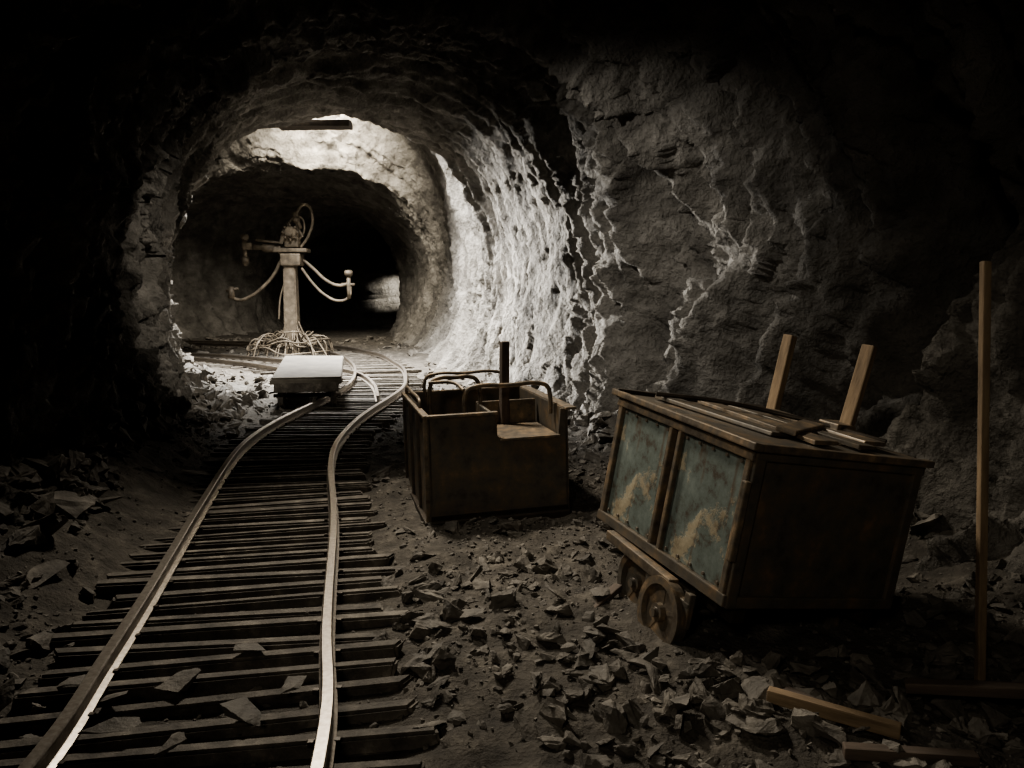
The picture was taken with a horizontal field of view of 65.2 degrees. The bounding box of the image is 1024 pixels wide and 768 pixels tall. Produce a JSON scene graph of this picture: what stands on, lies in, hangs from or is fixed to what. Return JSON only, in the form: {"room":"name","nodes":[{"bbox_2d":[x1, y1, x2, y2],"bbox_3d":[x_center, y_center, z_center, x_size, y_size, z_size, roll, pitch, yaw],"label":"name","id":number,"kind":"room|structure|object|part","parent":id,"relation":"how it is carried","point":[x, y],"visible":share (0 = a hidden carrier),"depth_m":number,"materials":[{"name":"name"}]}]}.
{"room":"underground passage","nodes":[
{"label":"underground passage","id":0,"kind":"room"},
{"bbox_2d":[0,0,1023,598],"bbox_3d":[-3.914,-3.313,14.728,16.441,7.701,36.155,0,7,0],"label":"wall","id":1,"kind":"structure","parent":0,"point":[641,195],"depth_m":7.20,"materials":[{"name":"grey stone"}]},
{"bbox_2d":[279,119,352,130],"bbox_3d":[-3.398,-4.467,13.767,1.275,0.153,0.316,0,7,0],"label":"roof beam","id":2,"kind":"structure","parent":1,"relation":"attached to","point":[314,124],"depth_m":13.63,"materials":[{"name":"wood"}]},
{"bbox_2d":[0,327,1023,767],"bbox_3d":[-4.450,-0.594,15.084,18.100,0.990,36.500,0,7,0],"label":"floor","id":3,"kind":"structure","parent":0,"point":[495,751],"depth_m":3.74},
{"bbox_2d":[0,340,439,767],"bbox_3d":[-3.628,0.133,12.280,6.583,0.202,27.507,-3,7,-22],"label":"railway track","id":4,"kind":"object","parent":3,"relation":"on","point":[279,522],"visible":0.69,"depth_m":3.84,"materials":[{"name":"wood"}]},
{"bbox_3d":[-3.335,0.073,12.355,5.638,0.100,27.169,-3,7,-24],"label":"rail","id":5,"kind":"part","parent":4,"relation":"part of","materials":[{"name":"metal"}]},
{"bbox_2d":[226,203,354,356],"bbox_3d":[-5.292,-2.481,19.198,2.325,3.649,2.272,-6,9,-42],"label":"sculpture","id":6,"kind":"object","parent":3,"relation":"on","point":[293,342],"visible":0.99,"depth_m":19.12,"materials":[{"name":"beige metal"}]},
{"bbox_2d":[228,287,234,298],"bbox_3d":[-6.760,-2.201,19.275,0.178,0.293,0.178,0,7,0],"label":"cup","id":7,"kind":"object","parent":6,"relation":"on","point":[231,290],"depth_m":19.22,"materials":[{"name":"gold metal"}]},
{"bbox_3d":[-6.394,-3.510,19.121,0.200,0.146,0.200,0,7,0],"label":"arm knob","id":8,"kind":"part","parent":6,"relation":"part of","materials":[{"name":"gold metal"}]},
{"bbox_3d":[-6.394,-2.964,19.185,0.170,0.171,0.170,0,7,0],"label":"arm knob","id":9,"kind":"part","parent":6,"relation":"part of","materials":[{"name":"gold metal"}]},
{"bbox_3d":[-5.271,-3.195,19.158,0.800,0.090,0.420,0,7,0],"label":"cap plate","id":10,"kind":"part","parent":6,"relation":"part of","materials":[{"name":"gold metal"}]},
{"bbox_3d":[-3.929,-2.662,19.221,0.200,0.146,0.200,0,7,0],"label":"arm knob","id":11,"kind":"part","parent":6,"relation":"part of","materials":[{"name":"gold metal"}]},
{"bbox_2d":[269,356,343,408],"bbox_3d":[-2.964,-0.052,11.792,0.942,0.568,2.310,-1,7,-11],"label":"trolley","id":12,"kind":"object","parent":3,"relation":"on","point":[294,374],"visible":0.99,"depth_m":10.86,"materials":[{"name":"white wood"}]},
{"bbox_2d":[0,445,785,754],"bbox_3d":[-1.358,0.932,4.086,5.256,0.470,2.609,5,8,35],"label":"rocks","id":13,"kind":"object","parent":3,"relation":"on","point":[242,709],"visible":0.78,"depth_m":3.09},
{"bbox_2d":[401,341,575,525],"bbox_3d":[-0.225,0.290,5.994,1.070,1.202,1.302,-3,7,-14],"label":"car","id":14,"kind":"object","parent":3,"relation":"on","point":[482,450],"visible":0.96,"depth_m":5.48,"materials":[{"name":"metal"}]},
{"bbox_3d":[-0.800,0.500,6.288,0.012,0.647,0.290,-3,7,-14],"label":"panel","id":15,"kind":"part","parent":14,"relation":"part of","materials":[{"name":"metal"}]},
{"bbox_3d":[-0.742,0.101,5.975,0.024,0.106,0.830,-3,7,-14],"label":"handrail","id":16,"kind":"part","parent":14,"relation":"part of","materials":[{"name":"brown metal"}]},
{"bbox_3d":[-0.698,0.548,5.883,0.012,0.647,0.290,-3,7,-14],"label":"panel","id":17,"kind":"part","parent":14,"relation":"part of","materials":[{"name":"metal"}]},
{"bbox_3d":[-0.604,0.592,5.507,0.012,0.647,0.290,-3,7,-14],"label":"panel","id":18,"kind":"part","parent":14,"relation":"part of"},
{"bbox_3d":[-0.418,0.071,5.846,0.409,0.281,0.032,-3,7,-14],"label":"handrail","id":19,"kind":"part","parent":14,"relation":"part of","materials":[{"name":"brown metal"}]},
{"bbox_3d":[-0.386,-0.015,6.497,0.683,0.190,0.026,-3,7,-14],"label":"handrail","id":20,"kind":"part","parent":14,"relation":"part of","materials":[{"name":"brown metal"}]},
{"bbox_3d":[-0.046,0.250,6.115,0.460,0.260,0.030,-3,7,-14],"label":"seat","id":21,"kind":"part","parent":14,"relation":"part of","materials":[{"name":"brown wood"}]},
{"bbox_3d":[-0.030,0.105,5.636,0.659,0.245,0.032,-3,7,-14],"label":"handrail","id":22,"kind":"part","parent":14,"relation":"part of","materials":[{"name":"brown metal"}]},
{"bbox_3d":[0.038,0.348,5.795,0.460,0.030,0.620,-3,7,-14],"label":"seat","id":23,"kind":"part","parent":14,"relation":"part of","materials":[{"name":"brown wood"}]},
{"bbox_2d":[0,336,1023,767],"bbox_3d":[-4.179,-0.261,13.674,15.193,0.764,24.929,0,7,0],"label":"rubble","id":24,"kind":"object","parent":3,"relation":"on","point":[751,712],"visible":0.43,"depth_m":3.56,"materials":[{"name":"stone"}]},
{"bbox_2d":[780,686,817,698],"bbox_3d":[1.052,1.177,3.023,0.073,0.074,0.254,-3,7,-24],"label":"rock","id":25,"kind":"object","parent":24,"relation":"on","point":[788,688],"visible":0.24,"depth_m":3.02,"materials":[{"name":"grey stone"}]},
{"bbox_2d":[842,742,979,767],"bbox_3d":[1.300,1.213,2.618,0.409,0.058,0.050,1,7,11],"label":"plank","id":26,"kind":"object","parent":24,"relation":"on","point":[855,751],"visible":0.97,"depth_m":2.61,"materials":[{"name":"brown wood"}]},
{"bbox_2d":[904,678,1023,698],"bbox_3d":[1.800,1.109,2.900,0.679,0.159,0.061,3,7,26],"label":"plank","id":27,"kind":"object","parent":24,"relation":"on","point":[947,687],"visible":1,"depth_m":2.94,"materials":[{"name":"brown wood"}]},
{"bbox_2d":[592,583,621,607],"bbox_3d":[0.460,1.063,3.969,0.234,0.090,0.050,-7,9,-45],"label":"fragment","id":28,"kind":"object","parent":3,"relation":"on","point":[615,589],"visible":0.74,"depth_m":3.97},
{"bbox_2d":[597,334,934,643],"bbox_3d":[1.159,0.530,3.929,1.292,1.477,1.219,-3,7,-21],"label":"cart","id":29,"kind":"object","parent":3,"relation":"on","point":[740,510],"visible":0.98,"depth_m":3.53,"materials":[{"name":"wood"}]},
{"bbox_3d":[0.642,0.443,4.039,0.020,0.571,0.466,7,8,-22],"label":"panel","id":30,"kind":"part","parent":29,"relation":"part of","materials":[{"name":"green paint"}]},
{"bbox_3d":[0.683,0.794,3.807,0.049,0.053,1.134,7,8,-22],"label":"rail","id":31,"kind":"part","parent":29,"relation":"part of","materials":[{"name":"wood"}]},
{"bbox_3d":[0.755,0.879,3.852,0.070,0.070,1.088,7,8,-22],"label":"sill","id":32,"kind":"part","parent":29,"relation":"part of","materials":[{"name":"wood"}]},
{"bbox_3d":[0.787,0.189,3.732,0.050,0.050,1.134,7,8,-22],"label":"rail","id":33,"kind":"part","parent":29,"relation":"part of","materials":[{"name":"brown wood"}]},
{"bbox_3d":[0.846,0.542,3.521,0.020,0.571,0.466,7,8,-22],"label":"panel","id":34,"kind":"part","parent":29,"relation":"part of","materials":[{"name":"green paint"}]},
{"bbox_3d":[0.950,0.592,3.268,0.053,0.682,0.037,7,8,-22],"label":"post","id":35,"kind":"part","parent":29,"relation":"part of","materials":[{"name":"wood"}]},
{"bbox_3d":[1.206,0.207,3.901,0.970,0.025,1.184,7,8,-22],"label":"lid","id":36,"kind":"part","parent":29,"relation":"part of","materials":[{"name":"wood"}]},
{"bbox_3d":[1.508,-0.029,4.502,0.052,0.505,0.064,12,2,-34],"label":"timber post","id":37,"kind":"part","parent":29,"relation":"part of","materials":[{"name":"brown wood"}]},
{"bbox_3d":[1.702,0.051,3.961,0.050,0.502,0.070,17,-1,-40],"label":"timber post","id":38,"kind":"part","parent":29,"relation":"part of","materials":[{"name":"brown wood"}]},
{"bbox_3d":[1.416,0.957,4.126,0.070,0.070,1.088,7,8,-22],"label":"sill","id":39,"kind":"part","parent":29,"relation":"part of","materials":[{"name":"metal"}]},
{"bbox_3d":[1.749,0.685,3.599,0.053,0.681,0.038,7,8,-22],"label":"post","id":40,"kind":"part","parent":29,"relation":"part of","materials":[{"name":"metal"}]},
{"bbox_2d":[766,686,901,739],"bbox_3d":[1.146,1.175,2.866,0.452,0.071,0.040,4,8,29],"label":"plank","id":41,"kind":"object","parent":3,"relation":"on","point":[837,713],"visible":0.93,"depth_m":2.85,"materials":[{"name":"brown wood"}]},
{"bbox_2d":[974,261,991,680],"bbox_3d":[1.863,0.378,3.165,0.128,1.711,0.037,0,7,1],"label":"wooden pole","id":42,"kind":"object","parent":3,"relation":"on","point":[985,267],"visible":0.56,"depth_m":3.15,"materials":[{"name":"brown wood"}]}
]}

